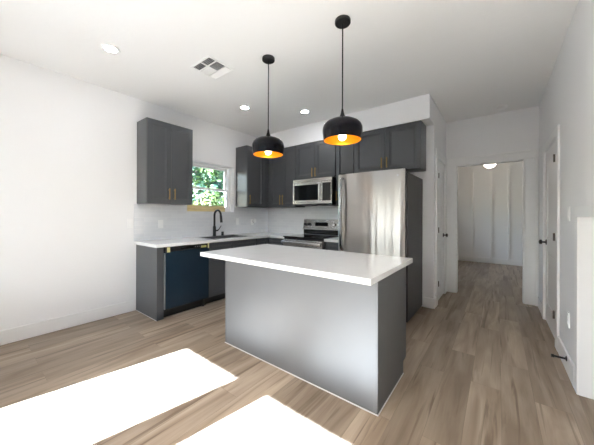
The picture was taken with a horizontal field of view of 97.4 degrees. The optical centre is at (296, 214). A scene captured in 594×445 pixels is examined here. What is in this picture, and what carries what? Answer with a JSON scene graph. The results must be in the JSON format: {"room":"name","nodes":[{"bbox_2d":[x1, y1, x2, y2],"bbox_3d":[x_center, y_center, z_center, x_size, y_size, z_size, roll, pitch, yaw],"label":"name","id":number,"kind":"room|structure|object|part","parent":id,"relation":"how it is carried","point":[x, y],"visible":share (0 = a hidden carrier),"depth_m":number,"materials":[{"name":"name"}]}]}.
{"room":"kitchen","nodes":[
{"label":"kitchen","id":0,"kind":"room"},
{"bbox_2d":[0,54,256,330],"bbox_3d":[-2.327,-0.144,3.401,0.215,2.817,5.586,0,0,38],"label":"wall","id":1,"kind":"structure","parent":0,"point":[68,145],"depth_m":2.93,"materials":[{"name":"white paint"}]},
{"bbox_2d":[0,299,135,345],"bbox_3d":[-3.006,1.191,2.338,0.014,0.142,2.837,0,0,38],"label":"baseboard","id":2,"kind":"structure","parent":1,"relation":"attached to","point":[27,331],"depth_m":2.87,"materials":[{"name":"white"}]},
{"bbox_2d":[127,219,133,227],"bbox_3d":[-2.177,0.110,3.410,0.013,0.118,0.072,0,0,38],"label":"light switch","id":3,"kind":"object","parent":1,"relation":"attached to","point":[130,222],"visible":1,"depth_m":3.40,"materials":[{"name":"white plastic"}]},
{"bbox_2d":[137,117,192,204],"bbox_3d":[-1.806,-0.690,3.614,0.344,1.089,0.625,0,0,38],"label":"upper cabinet","id":4,"kind":"object","parent":1,"relation":"attached to","point":[164,150],"visible":1,"depth_m":3.46,"materials":[{"name":"grey paint"}]},
{"bbox_3d":[-1.803,-0.690,3.415,0.020,1.083,0.308,0,0,38],"label":"door","id":5,"kind":"part","parent":4,"relation":"part of","materials":[{"name":"grey paint"}]},
{"bbox_3d":[-1.613,-0.689,3.661,0.020,1.083,0.308,0,0,38],"label":"door","id":6,"kind":"part","parent":4,"relation":"part of","materials":[{"name":"grey paint"}]},
{"bbox_2d":[187,205,224,211],"bbox_3d":[-1.522,-0.107,4.368,0.030,0.101,0.739,0,0,38],"label":"wooden board","id":7,"kind":"object","parent":1,"relation":"on","point":[206,208],"visible":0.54,"depth_m":4.34,"materials":[{"name":"beige wood"}]},
{"bbox_2d":[193,162,230,211],"bbox_3d":[-1.541,-0.457,4.482,0.110,0.803,0.903,0,0,38],"label":"window","id":8,"kind":"structure","parent":1,"relation":"in","point":[227,171],"depth_m":4.75,"materials":[{"name":"white plastic"}]},
{"bbox_3d":[-1.556,-0.628,4.494,0.030,0.408,0.813,0,0,38],"label":"sash","id":9,"kind":"part","parent":8,"relation":"part of","materials":[{"name":"white plastic"}]},
{"bbox_3d":[-1.521,-0.281,4.466,0.030,0.361,0.813,0,0,38],"label":"sash","id":10,"kind":"part","parent":8,"relation":"part of","materials":[{"name":"white plastic"}]},
{"bbox_2d":[134,204,338,240],"bbox_3d":[-0.236,0.108,3.563,2.900,0.494,2.534,0,0,38],"label":"backsplash","id":11,"kind":"structure","parent":1,"relation":"attached to","point":[178,222],"depth_m":4.45,"materials":[{"name":"white tile"}]},
{"bbox_2d":[158,220,162,227],"bbox_3d":[-1.939,0.130,3.710,0.012,0.118,0.072,0,0,38],"label":"outlet","id":12,"kind":"object","parent":11,"relation":"attached to","point":[160,222],"visible":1,"depth_m":3.70,"materials":[{"name":"white plastic"}]},
{"bbox_2d":[236,145,268,207],"bbox_3d":[-0.730,-0.686,5.010,0.344,1.087,0.843,0,0,38],"label":"upper cabinet","id":13,"kind":"object","parent":1,"relation":"attached to","point":[252,172],"visible":0.82,"depth_m":4.74,"materials":[{"name":"grey paint"}]},
{"bbox_3d":[-0.760,-0.686,4.768,0.020,1.081,0.417,0,0,38],"label":"door","id":14,"kind":"part","parent":13,"relation":"part of","materials":[{"name":"grey paint"}]},
{"bbox_2d":[0,0,578,136],"bbox_3d":[0.178,-1.645,2.128,5.900,0.200,6.623,0,0,38],"label":"ceiling","id":15,"kind":"structure","parent":0,"point":[473,58],"depth_m":2.44,"materials":[{"name":"white paint"}]},
{"bbox_2d":[100,43,120,53],"bbox_3d":[-1.740,-1.547,2.433,0.156,0.007,0.156,0,0,38],"label":"recessed light","id":16,"kind":"object","parent":15,"relation":"in","point":[106,47],"visible":1,"depth_m":2.42,"materials":[{"name":"white plastic"}]},
{"bbox_2d":[191,55,233,78],"bbox_3d":[-0.890,-1.538,2.747,0.323,0.019,0.310,0,0,38],"label":"ceiling vent","id":17,"kind":"object","parent":15,"relation":"in","point":[209,66],"visible":1,"depth_m":2.73,"materials":[{"name":"white plastic"}]},
{"bbox_2d":[239,105,249,109],"bbox_3d":[-0.752,-1.544,3.759,0.156,0.007,0.156,0,0,38],"label":"recessed light","id":18,"kind":"object","parent":15,"relation":"in","point":[244,107],"visible":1,"depth_m":3.75,"materials":[{"name":"white"}]},
{"bbox_2d":[252,54,283,157],"bbox_3d":[-0.283,-1.068,2.571,0.314,0.955,0.314,0,0,38],"label":"pendant lamp","id":19,"kind":"object","parent":15,"relation":"hanging from","point":[267,146],"visible":1,"depth_m":2.50,"materials":[{"name":"black metal"}]},
{"bbox_3d":[-0.284,-0.719,2.571,0.314,0.253,0.314,0,0,38],"label":"lamp shade","id":20,"kind":"part","parent":19,"relation":"part of","materials":[{"name":"black paint"}]},
{"bbox_3d":[-0.282,-1.168,2.571,0.010,0.701,0.010,0,0,38],"label":"rod","id":21,"kind":"part","parent":19,"relation":"part of","materials":[{"name":"black metal"}]},
{"bbox_2d":[300,109,309,113],"bbox_3d":[0.117,-1.541,3.897,0.156,0.007,0.156,0,0,38],"label":"recessed light","id":22,"kind":"object","parent":15,"relation":"in","point":[304,111],"visible":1,"depth_m":3.89,"materials":[{"name":"white plastic"}]},
{"bbox_2d":[323,15,362,144],"bbox_3d":[0.361,-1.066,2.070,0.314,0.955,0.314,0,0,38],"label":"pendant lamp","id":23,"kind":"object","parent":15,"relation":"hanging from","point":[341,130],"visible":1,"depth_m":2.00,"materials":[{"name":"black metal"}]},
{"bbox_3d":[0.360,-0.640,2.070,0.062,0.102,0.062,0,0,38],"label":"bulb","id":24,"kind":"part","parent":23,"relation":"part of","materials":[{"name":"beige glass"}]},
{"bbox_3d":[0.361,-1.166,2.070,0.010,0.701,0.010,0,0,38],"label":"rod","id":25,"kind":"part","parent":23,"relation":"part of","materials":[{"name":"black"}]},
{"bbox_3d":[0.360,-0.717,2.070,0.314,0.253,0.314,0,0,38],"label":"lamp shade","id":26,"kind":"part","parent":23,"relation":"part of","materials":[{"name":"black paint"}]},
{"bbox_2d":[496,104,507,110],"bbox_3d":[2.905,-1.516,3.698,0.140,0.042,0.140,0,0,38],"label":"smoke detector","id":27,"kind":"object","parent":15,"relation":"attached to","point":[501,107],"visible":1,"depth_m":3.67,"materials":[{"name":"white plastic"}]},
{"bbox_2d":[0,260,593,444],"bbox_3d":[1.359,1.335,3.524,5.720,0.120,10.286,0,0,38],"label":"floor","id":28,"kind":"structure","parent":0,"point":[479,368],"depth_m":1.94,"materials":[{"name":"wood"}]},
{"bbox_2d":[136,245,163,320],"bbox_3d":[-1.881,0.827,3.315,0.598,0.875,0.086,0,0,38],"label":"cabinet end panel","id":29,"kind":"object","parent":28,"relation":"on","point":[149,260],"visible":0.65,"depth_m":3.21,"materials":[{"name":"grey paint"}]},
{"bbox_2d":[164,243,208,316],"bbox_3d":[-1.635,0.830,3.572,0.557,0.872,0.610,0,0,38],"label":"dishwasher","id":30,"kind":"object","parent":28,"relation":"on","point":[186,272],"visible":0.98,"depth_m":3.38,"materials":[{"name":"blue metal"}]},
{"bbox_3d":[-1.616,0.810,3.177,0.038,0.688,0.006,0,0,38],"label":"edge trim","id":31,"kind":"part","parent":30,"relation":"part of","materials":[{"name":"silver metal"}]},
{"bbox_3d":[-1.429,0.424,3.416,0.040,0.058,0.608,0,0,38],"label":"control panel","id":32,"kind":"part","parent":30,"relation":"part of","materials":[{"name":"black"}]},
{"bbox_2d":[206,239,255,303],"bbox_3d":[-1.180,0.830,4.193,0.636,0.875,0.915,0,0,38],"label":"base cabinet","id":33,"kind":"object","parent":28,"relation":"on","point":[216,266],"visible":0.13,"depth_m":3.81,"materials":[{"name":"grey paint"}]},
{"bbox_3d":[-1.105,0.870,3.847,0.020,0.584,0.452,0,0,38],"label":"door","id":34,"kind":"part","parent":33,"relation":"part of","materials":[{"name":"grey paint"}]},
{"bbox_3d":[-1.104,0.485,3.847,0.020,0.170,0.452,0,0,38],"label":"false drawer","id":35,"kind":"part","parent":33,"relation":"part of","materials":[{"name":"grey paint"}]},
{"bbox_3d":[-0.826,0.485,4.209,0.020,0.170,0.452,0,0,38],"label":"false drawer","id":36,"kind":"part","parent":33,"relation":"part of","materials":[{"name":"grey paint"}]},
{"bbox_2d":[256,237,283,244],"bbox_3d":[-0.496,0.832,4.805,0.973,0.875,0.877,0,0,38],"label":"base cabinet","id":37,"kind":"object","parent":28,"relation":"on","point":[259,241],"visible":0.1,"depth_m":4.51,"materials":[{"name":"grey paint"}]},
{"bbox_2d":[134,232,295,247],"bbox_3d":[-0.995,0.373,4.148,0.972,0.038,2.522,0,0,38],"label":"countertop","id":38,"kind":"structure","parent":37,"relation":"on","point":[161,243],"depth_m":3.72,"materials":[{"name":"white stone"}]},
{"bbox_2d":[213,209,222,235],"bbox_3d":[-1.275,0.131,4.322,0.239,0.443,0.150,0,0,38],"label":"faucet","id":39,"kind":"object","parent":38,"relation":"on","point":[219,211],"visible":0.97,"depth_m":4.32,"materials":[{"name":"black metal"}]},
{"bbox_3d":[-1.305,0.053,4.288,0.205,0.288,0.033,0,0,38],"label":"spout","id":40,"kind":"part","parent":39,"relation":"part of","materials":[{"name":"black metal"}]},
{"bbox_2d":[196,235,245,238],"bbox_3d":[-1.164,0.469,4.191,0.431,0.237,0.736,0,0,38],"label":"sink","id":41,"kind":"object","parent":38,"relation":"in","point":[223,236],"visible":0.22,"depth_m":4.32,"materials":[{"name":"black metal"}]},
{"bbox_3d":[-0.601,0.486,4.501,0.020,0.170,0.261,0,0,38],"label":"drawer","id":42,"kind":"part","parent":37,"relation":"part of","materials":[{"name":"grey paint"}]},
{"bbox_3d":[-0.338,0.487,4.496,0.342,0.170,0.020,0,0,38],"label":"drawer","id":43,"kind":"part","parent":37,"relation":"part of","materials":[{"name":"grey paint"}]},
{"bbox_2d":[281,219,337,249],"bbox_3d":[0.250,0.673,4.323,0.786,1.196,0.700,0,0,38],"label":"stove","id":44,"kind":"object","parent":28,"relation":"on","point":[325,228],"visible":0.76,"depth_m":4.38,"materials":[{"name":"silver metal"}]},
{"bbox_3d":[0.053,0.444,4.067,0.762,0.049,0.053,0,0,38],"label":"handle","id":45,"kind":"part","parent":44,"relation":"part of","materials":[{"name":"silver metal"}]},
{"bbox_3d":[0.080,0.733,4.102,0.770,0.676,0.039,0,0,38],"label":"oven door","id":46,"kind":"part","parent":44,"relation":"part of","materials":[{"name":"silver metal"}]},
{"bbox_2d":[283,234,337,239],"bbox_3d":[0.249,0.357,4.320,0.778,0.019,0.572,0,0,38],"label":"cooktop","id":47,"kind":"object","parent":44,"relation":"in","point":[298,236],"depth_m":4.20,"materials":[{"name":"black glass"}]},
{"bbox_3d":[0.419,0.251,4.540,0.786,0.023,0.028,0,0,38],"label":"panel trim","id":48,"kind":"part","parent":44,"relation":"part of","materials":[{"name":"silver metal"}]},
{"bbox_3d":[0.444,0.157,4.572,0.778,0.161,0.072,0,0,38],"label":"control panel","id":49,"kind":"part","parent":44,"relation":"part of","materials":[{"name":"silver metal"}]},
{"bbox_3d":[0.447,0.292,4.576,0.770,0.108,0.060,0,0,38],"label":"panel","id":50,"kind":"part","parent":44,"relation":"part of","materials":[{"name":"black glass"}]},
{"bbox_2d":[225,260,405,415],"bbox_3d":[0.108,0.834,2.397,1.561,0.876,0.700,0,0,38],"label":"kitchen island","id":51,"kind":"object","parent":28,"relation":"on","point":[346,339],"visible":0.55,"depth_m":1.95,"materials":[{"name":"paint"}]},
{"bbox_3d":[-0.705,0.829,2.597,0.012,0.872,0.013,0,0,38],"label":"corner trim","id":52,"kind":"part","parent":51,"relation":"part of","materials":[{"name":"paint"}]},
{"bbox_2d":[200,244,412,285],"bbox_3d":[0.020,0.376,2.326,1.687,0.038,0.901,0,0,38],"label":"island countertop","id":53,"kind":"structure","parent":51,"relation":"on","point":[360,268],"depth_m":2.04,"materials":[{"name":"white stone"}]},
{"bbox_3d":[0.502,0.833,1.667,0.018,0.872,0.013,0,0,38],"label":"corner trim","id":54,"kind":"part","parent":51,"relation":"part of","materials":[{"name":"paint"}]},
{"bbox_3d":[0.703,0.833,1.906,0.008,0.872,0.636,0,0,38],"label":"panel","id":55,"kind":"part","parent":51,"relation":"part of","materials":[{"name":"paint"}]},
{"bbox_2d":[326,242,337,250],"bbox_3d":[0.717,0.835,4.023,0.308,0.875,0.635,0,0,38],"label":"base cabinet","id":56,"kind":"object","parent":28,"relation":"on","point":[329,245],"visible":0.06,"depth_m":3.83,"materials":[{"name":"grey paint"}]},
{"bbox_2d":[324,237,337,242],"bbox_3d":[0.721,0.378,4.020,0.324,0.038,0.630,0,0,38],"label":"countertop","id":57,"kind":"structure","parent":56,"relation":"on","point":[335,239],"depth_m":3.82,"materials":[{"name":"white stone"}]},
{"bbox_2d":[338,167,422,322],"bbox_3d":[1.109,0.364,3.504,0.873,1.820,0.904,0,0,38],"label":"refrigerator","id":58,"kind":"object","parent":28,"relation":"on","point":[380,212],"visible":0.7,"depth_m":3.18,"materials":[{"name":"grey metal"}]},
{"bbox_3d":[0.576,-0.012,3.401,0.038,0.962,0.090,0,0,38],"label":"handle","id":59,"kind":"part","parent":58,"relation":"part of","materials":[{"name":"silver metal"}]},
{"bbox_3d":[0.899,0.018,3.245,0.855,1.101,0.068,0,0,38],"label":"door","id":60,"kind":"part","parent":58,"relation":"part of","materials":[{"name":"silver metal"}]},
{"bbox_2d":[257,93,433,147],"bbox_3d":[0.537,-1.387,4.378,3.121,0.312,0.306,0,0,38],"label":"wall","id":61,"kind":"structure","parent":0,"point":[418,108],"depth_m":3.69,"materials":[{"name":"white paint"}]},
{"bbox_2d":[278,102,435,306],"bbox_3d":[0.663,-0.136,4.547,3.122,2.817,0.120,0,0,38],"label":"wall","id":62,"kind":"structure","parent":0,"point":[428,176],"depth_m":3.59,"materials":[{"name":"white paint"}]},
{"bbox_2d":[268,146,304,207],"bbox_3d":[-0.210,-0.685,4.922,0.657,1.089,0.338,0,0,38],"label":"upper cabinet","id":63,"kind":"object","parent":62,"relation":"attached to","point":[282,170],"visible":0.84,"depth_m":4.79,"materials":[{"name":"grey paint"}]},
{"bbox_3d":[-0.394,-0.686,4.911,0.309,1.083,0.020,0,0,38],"label":"door","id":64,"kind":"part","parent":63,"relation":"part of","materials":[{"name":"grey paint"}]},
{"bbox_3d":[-0.148,-0.685,4.721,0.307,1.083,0.020,0,0,38],"label":"door","id":65,"kind":"part","parent":63,"relation":"part of","materials":[{"name":"grey paint"}]},
{"bbox_2d":[296,140,335,179],"bbox_3d":[0.373,-0.920,4.476,0.801,0.615,0.343,0,0,38],"label":"upper cabinet","id":66,"kind":"object","parent":62,"relation":"attached to","point":[317,159],"visible":0.88,"depth_m":4.35,"materials":[{"name":"grey paint"}]},
{"bbox_3d":[0.139,-0.921,4.500,0.396,0.609,0.020,0,0,38],"label":"door","id":67,"kind":"part","parent":66,"relation":"part of","materials":[{"name":"grey paint"}]},
{"bbox_2d":[293,177,335,205],"bbox_3d":[0.344,-0.376,4.425,0.772,0.440,0.448,0,0,38],"label":"microwave","id":68,"kind":"object","parent":66,"relation":"attached to","point":[315,191],"visible":0.98,"depth_m":4.24,"materials":[{"name":"silver metal"}]},
{"bbox_3d":[0.164,-0.359,4.344,0.585,0.357,0.021,0,0,38],"label":"door","id":69,"kind":"part","parent":68,"relation":"part of","materials":[{"name":"silver metal"}]},
{"bbox_3d":[0.357,-0.370,4.157,0.023,0.285,0.041,0,0,38],"label":"handle","id":70,"kind":"part","parent":68,"relation":"part of","materials":[{"name":"silver metal"}]},
{"bbox_3d":[0.470,-0.358,4.109,0.183,0.357,0.021,0,0,38],"label":"control panel","id":71,"kind":"part","parent":68,"relation":"part of","materials":[{"name":"silver metal"}]},
{"bbox_3d":[0.456,-0.920,4.256,0.395,0.609,0.020,0,0,38],"label":"door","id":72,"kind":"part","parent":66,"relation":"part of","materials":[{"name":"grey paint"}]},
{"bbox_2d":[336,144,353,205],"bbox_3d":[0.813,-0.682,4.133,0.309,1.089,0.338,0,0,38],"label":"upper cabinet","id":73,"kind":"object","parent":62,"relation":"attached to","point":[344,153],"visible":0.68,"depth_m":4.05,"materials":[{"name":"grey paint"}]},
{"bbox_2d":[354,120,425,172],"bbox_3d":[1.311,-0.915,3.753,0.934,0.620,0.343,0,0,38],"label":"upper cabinet","id":74,"kind":"object","parent":62,"relation":"attached to","point":[402,145],"visible":0.95,"depth_m":3.59,"materials":[{"name":"grey paint"}]},
{"bbox_3d":[1.051,-0.916,3.797,0.463,0.614,0.020,0,0,38],"label":"door","id":75,"kind":"part","parent":74,"relation":"part of","materials":[{"name":"grey paint"}]},
{"bbox_3d":[1.421,-0.915,3.513,0.461,0.614,0.020,0,0,38],"label":"door","id":76,"kind":"part","parent":74,"relation":"part of","materials":[{"name":"grey paint"}]},
{"bbox_2d":[424,297,433,308],"bbox_3d":[1.811,1.207,3.574,0.135,0.138,0.014,0,0,38],"label":"baseboard","id":77,"kind":"structure","parent":62,"relation":"attached to","point":[428,302],"depth_m":3.56,"materials":[{"name":"white"}]},
{"bbox_2d":[436,106,445,293],"bbox_3d":[2.163,-0.131,4.045,0.132,2.817,0.917,0,0,38],"label":"wall","id":78,"kind":"structure","parent":0,"point":[440,122],"depth_m":3.94,"materials":[{"name":"white paint"}]},
{"bbox_2d":[435,148,446,306],"bbox_3d":[2.198,0.175,3.968,0.018,2.204,0.860,0,0,38],"label":"trim","id":79,"kind":"structure","parent":78,"relation":"attached to","point":[439,155],"depth_m":3.67,"materials":[{"name":"white wood"}]},
{"bbox_2d":[438,160,447,299],"bbox_3d":[2.201,0.231,3.966,0.106,2.069,0.634,0,0,38],"label":"door","id":80,"kind":"structure","parent":78,"relation":"in","point":[441,235],"depth_m":4.04,"materials":[{"name":"white wood"}]},
{"bbox_3d":[2.173,0.231,3.987,0.036,2.069,0.634,0,0,38],"label":"panel","id":81,"kind":"part","parent":80,"relation":"part of","materials":[{"name":"white wood"}]},
{"bbox_2d":[458,161,522,260],"bbox_3d":[5.135,-0.074,7.009,4.000,2.720,0.160,0,0,38],"label":"wall","id":82,"kind":"structure","parent":0,"point":[490,200],"depth_m":6.92,"materials":[{"name":"white paint"}]},
{"bbox_2d":[458,255,521,265],"bbox_3d":[5.101,1.217,6.971,3.740,0.138,0.016,0,0,38],"label":"baseboard","id":83,"kind":"structure","parent":82,"relation":"attached to","point":[462,258],"depth_m":6.92,"materials":[{"name":"white"}]},
{"bbox_2d":[446,106,538,295],"bbox_3d":[2.911,-0.129,4.124,4.000,2.817,0.120,0,0,38],"label":"wall","id":84,"kind":"structure","parent":0,"point":[515,130],"depth_m":3.96,"materials":[{"name":"white paint"}]},
{"bbox_2d":[446,149,537,305],"bbox_3d":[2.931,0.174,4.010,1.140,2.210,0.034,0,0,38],"label":"trim","id":85,"kind":"structure","parent":84,"relation":"attached to","point":[530,156],"depth_m":3.74,"materials":[{"name":"white"}]},
{"bbox_2d":[539,0,593,399],"bbox_3d":[1.467,-0.133,1.056,0.120,2.817,6.503,0,0,38],"label":"wall","id":86,"kind":"structure","parent":0,"point":[567,101],"depth_m":1.95,"materials":[{"name":"white paint"}]},
{"bbox_2d":[538,296,541,314],"bbox_3d":[3.242,1.212,3.474,0.014,0.138,0.460,0,0,38],"label":"baseboard","id":87,"kind":"structure","parent":86,"relation":"attached to","point":[539,300],"depth_m":3.46,"materials":[{"name":"white wood"}]},
{"bbox_2d":[539,142,554,337],"bbox_3d":[2.767,0.255,2.864,0.106,2.024,0.819,0,0,38],"label":"door","id":88,"kind":"structure","parent":86,"relation":"in","point":[550,154],"depth_m":2.90,"materials":[{"name":"white wood"}]},
{"bbox_3d":[2.794,0.255,2.842,0.036,2.024,0.819,0,0,38],"label":"panel","id":89,"kind":"part","parent":88,"relation":"part of","materials":[{"name":"white wood"}]},
{"bbox_2d":[542,124,559,351],"bbox_3d":[2.770,0.218,2.861,0.018,2.122,1.085,0,0,38],"label":"trim","id":90,"kind":"structure","parent":86,"relation":"attached to","point":[555,135],"depth_m":2.48,"materials":[{"name":"white"}]},
{"bbox_2d":[551,354,566,360],"bbox_3d":[2.142,1.162,2.134,0.092,0.040,0.040,0,0,38],"label":"door stop","id":91,"kind":"object","parent":86,"relation":"attached to","point":[552,355],"visible":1,"depth_m":2.13,"materials":[{"name":"black metal"}]},
{"bbox_3d":[2.149,1.162,2.129,0.074,0.040,0.040,0,0,38],"label":"post","id":92,"kind":"part","parent":91,"relation":"part of","materials":[{"name":"black metal"}]},
{"bbox_2d":[558,336,573,387],"bbox_3d":[2.238,1.202,2.172,0.014,0.150,0.646,0,0,38],"label":"baseboard","id":93,"kind":"structure","parent":86,"relation":"attached to","point":[569,366],"depth_m":2.11,"materials":[{"name":"white paint"}]},
{"bbox_2d":[566,311,569,327],"bbox_3d":[2.195,0.846,2.113,0.012,0.118,0.072,0,0,38],"label":"outlet","id":94,"kind":"object","parent":86,"relation":"attached to","point":[568,313],"visible":1,"depth_m":2.09,"materials":[{"name":"white plastic"}]},
{"bbox_2d":[567,207,570,220],"bbox_3d":[2.188,-0.007,2.101,0.013,0.118,0.072,0,0,38],"label":"light switch","id":95,"kind":"object","parent":86,"relation":"attached to","point":[568,208],"visible":1,"depth_m":2.08,"materials":[{"name":"white plastic"}]},
{"bbox_2d":[574,205,593,394],"bbox_3d":[1.617,0.607,1.361,0.012,1.336,1.393,0,0,38],"label":"trim","id":96,"kind":"structure","parent":86,"relation":"attached to","point":[588,210],"depth_m":1.85,"materials":[{"name":"white"}]},
{"bbox_3d":[4.070,-1.527,5.622,4.000,0.180,3.663,0,0,38],"label":"ceiling","id":97,"kind":"structure","parent":0,"visible":0},
{"bbox_2d":[484,164,495,167],"bbox_3d":[4.462,-1.260,6.033,0.252,0.349,0.252,0,0,38],"label":"ceiling lamp","id":98,"kind":"object","parent":97,"relation":"attached to","point":[490,165],"visible":0.3,"depth_m":5.97,"materials":[{"name":"white glass"}]},
{"label":"outside","id":99,"kind":"structure","parent":0,"visible":0},
{"bbox_3d":[-3.024,1.662,2.327,80.000,0.200,80.000,0,0,38],"label":"ground","id":100,"kind":"structure","parent":99,"visible":0},
{"bbox_2d":[192,167,224,203],"bbox_3d":[-3.744,-0.899,9.610,3.042,4.927,2.725,0,0,-9],"label":"tree","id":101,"kind":"object","parent":100,"relation":"on","point":[198,181],"visible":0.3,"depth_m":9.22,"materials":[{"name":"green plant"}]},
{"bbox_2d":[192,190,224,205],"bbox_3d":[-2.206,0.440,7.294,1.613,2.266,2.279,0,0,14],"label":"tree","id":102,"kind":"object","parent":100,"relation":"on","point":[216,202],"visible":0.12,"depth_m":6.73,"materials":[{"name":"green plant"}]},
{"bbox_2d":[199,168,224,195],"bbox_3d":[-5.540,-1.426,14.665,5.167,5.969,4.151,0,0,-13],"label":"tree","id":103,"kind":"object","parent":100,"relation":"on","point":[204,177],"visible":0.02,"depth_m":13.61,"materials":[{"name":"green plant"}]}
]}

